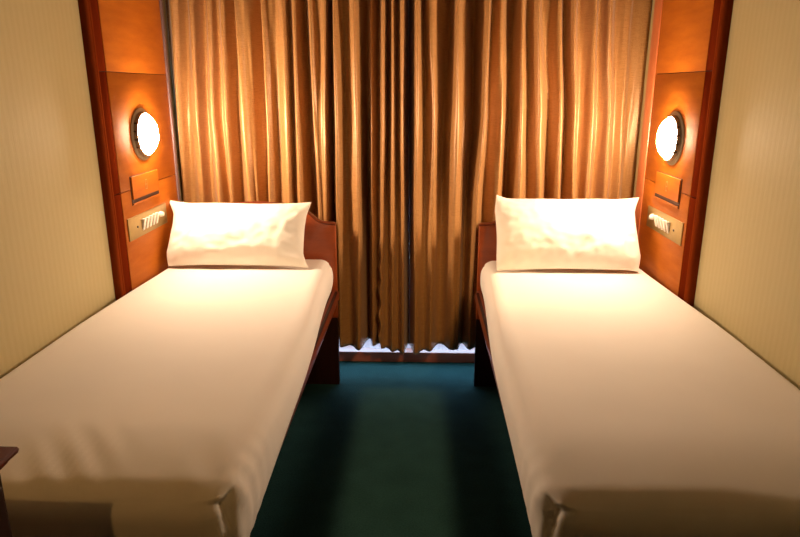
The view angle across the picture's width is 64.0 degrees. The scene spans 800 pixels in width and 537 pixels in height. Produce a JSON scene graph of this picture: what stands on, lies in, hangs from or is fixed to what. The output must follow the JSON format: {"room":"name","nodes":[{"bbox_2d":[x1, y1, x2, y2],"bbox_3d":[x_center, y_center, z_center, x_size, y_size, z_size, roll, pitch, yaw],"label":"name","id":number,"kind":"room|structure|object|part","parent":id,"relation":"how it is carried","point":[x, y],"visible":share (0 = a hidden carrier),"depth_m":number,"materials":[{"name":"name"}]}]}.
{"room":"ship cabin","nodes":[
{"label":"ship cabin","id":0,"kind":"room"},
{"bbox_2d":[0,0,182,378],"bbox_3d":[-1.188,-0.049,1.246,0.100,2.320,4.550,0,16,2],"label":"wall","id":1,"kind":"structure","parent":0,"point":[56,275],"depth_m":2.01,"materials":[{"name":"paint"}]},
{"bbox_2d":[78,0,180,300],"bbox_3d":[-1.076,-0.464,2.694,0.028,2.295,0.732,0,16,2],"label":"wall panel","id":2,"kind":"object","parent":1,"relation":"attached to","point":[124,41],"visible":0.69,"depth_m":2.53,"materials":[{"name":"orange wood"}]},
{"bbox_3d":[-1.087,-0.371,2.363,0.028,2.295,0.044,0,16,2],"label":"edge moulding","id":3,"kind":"part","parent":2,"relation":"part of","materials":[{"name":"brown wood"}]},
{"bbox_2d":[130,108,158,159],"bbox_3d":[-1.041,-0.557,2.654,0.059,0.214,0.214,0,16,2],"label":"wall lamp","id":4,"kind":"object","parent":2,"relation":"attached to","point":[144,130],"visible":1,"depth_m":2.60,"materials":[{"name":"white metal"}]},
{"bbox_2d":[129,169,159,205],"bbox_3d":[-1.067,-0.344,2.687,0.008,0.117,0.270,0,16,2],"label":"flap","id":5,"kind":"object","parent":2,"relation":"attached to","point":[144,186],"visible":1,"depth_m":2.67,"materials":[{"name":"orange wood"}]},
{"bbox_2d":[127,203,167,241],"bbox_3d":[-1.061,-0.202,2.722,0.021,0.091,0.390,0,16,2],"label":"switch plate","id":6,"kind":"object","parent":2,"relation":"attached to","point":[147,221],"visible":1,"depth_m":2.69,"materials":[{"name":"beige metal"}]},
{"bbox_2d":[142,218,146,229],"bbox_3d":[-1.062,-0.184,2.662,0.015,0.048,0.019,0,16,2],"label":"rocker switch","id":7,"kind":"object","parent":6,"relation":"attached to","point":[144,220],"depth_m":2.66,"materials":[{"name":"white plastic"}]},
{"bbox_2d":[145,217,149,227],"bbox_3d":[-1.061,-0.193,2.695,0.015,0.048,0.019,0,16,2],"label":"rocker switch","id":8,"kind":"object","parent":6,"relation":"attached to","point":[147,218],"depth_m":2.69,"materials":[{"name":"white plastic"}]},
{"bbox_2d":[148,215,152,226],"bbox_3d":[-1.060,-0.203,2.728,0.015,0.048,0.019,0,16,2],"label":"rocker switch","id":9,"kind":"object","parent":6,"relation":"attached to","point":[151,216],"depth_m":2.72,"materials":[{"name":"white plastic"}]},
{"bbox_2d":[152,214,155,224],"bbox_3d":[-1.059,-0.212,2.760,0.015,0.048,0.019,0,16,2],"label":"rocker switch","id":10,"kind":"object","parent":6,"relation":"attached to","point":[154,215],"depth_m":2.75,"materials":[{"name":"white plastic"}]},
{"bbox_2d":[155,212,158,223],"bbox_3d":[-1.058,-0.221,2.793,0.015,0.048,0.019,0,16,2],"label":"rocker switch","id":11,"kind":"object","parent":6,"relation":"attached to","point":[157,213],"depth_m":2.79,"materials":[{"name":"white plastic"}]},
{"bbox_2d":[250,361,531,536],"bbox_3d":[-0.033,1.126,1.539,2.410,0.100,4.750,0,16,2],"label":"floor","id":12,"kind":"structure","parent":0,"point":[390,449],"depth_m":2.58,"materials":[{"name":"teal carpet"}]},
{"bbox_2d":[0,446,18,536],"bbox_3d":[-0.892,0.799,0.865,0.525,0.893,0.630,0,16,2],"label":"table","id":13,"kind":"object","parent":12,"relation":"on","point":[6,453],"visible":1,"depth_m":1.02,"materials":[{"name":"brown wood"}]},
{"bbox_3d":[-0.643,0.787,0.858,0.005,0.760,0.545,0,16,2],"label":"door","id":14,"kind":"part","parent":13,"relation":"part of","materials":[{"name":"brown wood"}]},
{"bbox_2d":[0,201,339,536],"bbox_3d":[-0.705,0.384,2.263,0.808,0.937,1.902,0,16,2],"label":"bed","id":15,"kind":"object","parent":12,"relation":"on","point":[169,410],"visible":0.97,"depth_m":1.66,"materials":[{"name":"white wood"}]},
{"bbox_2d":[167,200,310,267],"bbox_3d":[-0.739,-0.158,2.881,0.682,0.263,0.229,0,16,2],"label":"pillow","id":16,"kind":"object","parent":15,"relation":"on","point":[201,233],"visible":1,"depth_m":2.81,"materials":[{"name":"white fabric"}]},
{"bbox_3d":[-0.676,-0.264,3.046,0.746,0.115,0.042,0,16,2],"label":"cap rail","id":17,"kind":"part","parent":15,"relation":"part of","materials":[{"name":"brown wood"}]},
{"bbox_3d":[-0.337,0.371,2.252,0.028,0.057,1.812,0,16,2],"label":"rail","id":18,"kind":"part","parent":15,"relation":"part of","materials":[{"name":"brown wood"}]},
{"bbox_3d":[-0.676,-0.038,3.110,0.740,0.570,0.033,0,16,2],"label":"headboard","id":19,"kind":"part","parent":15,"relation":"part of","materials":[{"name":"brown wood"}]},
{"bbox_3d":[-0.676,0.410,3.236,0.736,0.359,0.029,0,16,2],"label":"panel","id":20,"kind":"part","parent":15,"relation":"part of","materials":[{"name":"brown wood"}]},
{"bbox_2d":[474,220,799,536],"bbox_3d":[0.704,0.396,2.220,0.788,0.937,1.902,0,16,2],"label":"bed","id":21,"kind":"object","parent":12,"relation":"on","point":[628,411],"visible":0.9,"depth_m":1.61,"materials":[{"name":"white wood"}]},
{"bbox_3d":[0.733,0.422,3.193,0.716,0.359,0.029,0,16,2],"label":"panel","id":22,"kind":"part","parent":21,"relation":"part of","materials":[{"name":"brown wood"}]},
{"bbox_3d":[0.733,-0.026,3.067,0.720,0.570,0.033,0,16,2],"label":"headboard","id":23,"kind":"part","parent":21,"relation":"part of","materials":[{"name":"brown wood"}]},
{"bbox_3d":[0.733,-0.252,3.004,0.726,0.115,0.042,0,16,2],"label":"cap rail","id":24,"kind":"part","parent":21,"relation":"part of","materials":[{"name":"brown wood"}]},
{"bbox_3d":[0.346,0.377,2.231,0.028,0.057,1.812,0,16,2],"label":"rail","id":25,"kind":"part","parent":21,"relation":"part of","materials":[{"name":"brown wood"}]},
{"bbox_2d":[495,195,640,271],"bbox_3d":[0.749,-0.158,2.821,0.656,0.297,0.232,0,16,2],"label":"pillow","id":26,"kind":"object","parent":21,"relation":"on","point":[596,234],"visible":1,"depth_m":2.76,"materials":[{"name":"white fabric"}]},
{"bbox_2d":[633,0,799,389],"bbox_3d":[1.121,-0.029,1.176,0.100,2.320,4.550,0,16,2],"label":"wall","id":27,"kind":"structure","parent":0,"point":[748,285],"depth_m":1.96,"materials":[{"name":"paint"}]},
{"bbox_2d":[635,0,733,307],"bbox_3d":[1.105,-0.445,2.628,0.028,2.295,0.732,0,16,2],"label":"wall panel","id":28,"kind":"object","parent":27,"relation":"attached to","point":[690,38],"visible":0.66,"depth_m":2.46,"materials":[{"name":"orange wood"}]},
{"bbox_2d":[646,205,683,245],"bbox_3d":[1.087,-0.183,2.657,0.021,0.091,0.390,0,16,2],"label":"switch plate","id":29,"kind":"object","parent":28,"relation":"attached to","point":[662,223],"visible":1,"depth_m":2.62,"materials":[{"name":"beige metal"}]},
{"bbox_2d":[654,215,657,226],"bbox_3d":[1.088,-0.203,2.728,0.015,0.048,0.019,0,16,2],"label":"rocker switch","id":30,"kind":"object","parent":29,"relation":"attached to","point":[655,219],"depth_m":2.72,"materials":[{"name":"white plastic"}]},
{"bbox_2d":[656,217,660,227],"bbox_3d":[1.087,-0.194,2.695,0.015,0.048,0.019,0,16,2],"label":"rocker switch","id":31,"kind":"object","parent":29,"relation":"attached to","point":[657,218],"depth_m":2.69,"materials":[{"name":"white plastic"}]},
{"bbox_2d":[659,218,663,229],"bbox_3d":[1.086,-0.184,2.663,0.015,0.048,0.019,0,16,2],"label":"rocker switch","id":32,"kind":"object","parent":29,"relation":"attached to","point":[660,219],"depth_m":2.66,"materials":[{"name":"white plastic"}]},
{"bbox_2d":[662,220,666,231],"bbox_3d":[1.085,-0.175,2.630,0.015,0.048,0.019,0,16,2],"label":"rocker switch","id":33,"kind":"object","parent":29,"relation":"attached to","point":[663,221],"depth_m":2.63,"materials":[{"name":"white plastic"}]},
{"bbox_2d":[665,221,669,233],"bbox_3d":[1.084,-0.166,2.597,0.015,0.048,0.019,0,16,2],"label":"rocker switch","id":34,"kind":"object","parent":29,"relation":"attached to","point":[667,223],"depth_m":2.59,"materials":[{"name":"white plastic"}]},
{"bbox_2d":[654,171,682,208],"bbox_3d":[1.094,-0.326,2.622,0.008,0.117,0.270,0,16,2],"label":"flap","id":35,"kind":"object","parent":28,"relation":"attached to","point":[668,187],"visible":1,"depth_m":2.60,"materials":[{"name":"orange wood"}]},
{"bbox_2d":[657,111,684,164],"bbox_3d":[1.068,-0.522,2.567,0.059,0.214,0.214,0,16,2],"label":"wall lamp","id":36,"kind":"object","parent":28,"relation":"attached to","point":[671,133],"visible":1,"depth_m":2.51,"materials":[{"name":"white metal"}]},
{"bbox_3d":[1.094,-0.352,2.297,0.028,2.295,0.044,0,16,2],"label":"edge moulding","id":37,"kind":"part","parent":28,"relation":"part of","materials":[{"name":"brown wood"}]},
{"bbox_3d":[-0.033,-1.204,0.884,2.410,0.100,4.750,0,16,2],"label":"ceiling","id":38,"kind":"structure","parent":0,"visible":0},
{"bbox_3d":[0.028,-1.649,2.783,2.190,0.069,0.024,0,16,2],"label":"track","id":39,"kind":"object","parent":38,"relation":"attached to","visible":0},
{"bbox_2d":[165,0,408,354],"bbox_3d":[-0.514,-0.594,3.106,1.126,2.117,0.172,0,16,0],"label":"curtain","id":40,"kind":"object","parent":39,"relation":"hanging from","point":[281,101],"visible":0.73,"depth_m":3.05,"materials":[{"name":"gold fabric"}]},
{"bbox_2d":[409,0,651,354],"bbox_3d":[0.586,-0.584,3.075,1.094,2.120,0.180,0,16,2],"label":"curtain","id":41,"kind":"object","parent":39,"relation":"hanging from","point":[512,99],"visible":0.71,"depth_m":3.02,"materials":[{"name":"gold fabric"}]},
{"bbox_3d":[0.040,-0.668,3.448,2.410,2.320,0.100,0,16,2],"label":"wall","id":42,"kind":"structure","parent":0,"visible":0},
{"bbox_2d":[339,339,474,362],"bbox_3d":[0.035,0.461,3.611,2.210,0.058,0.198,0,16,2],"label":"window","id":43,"kind":"structure","parent":42,"relation":"attached to","point":[440,353],"depth_m":3.52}
]}

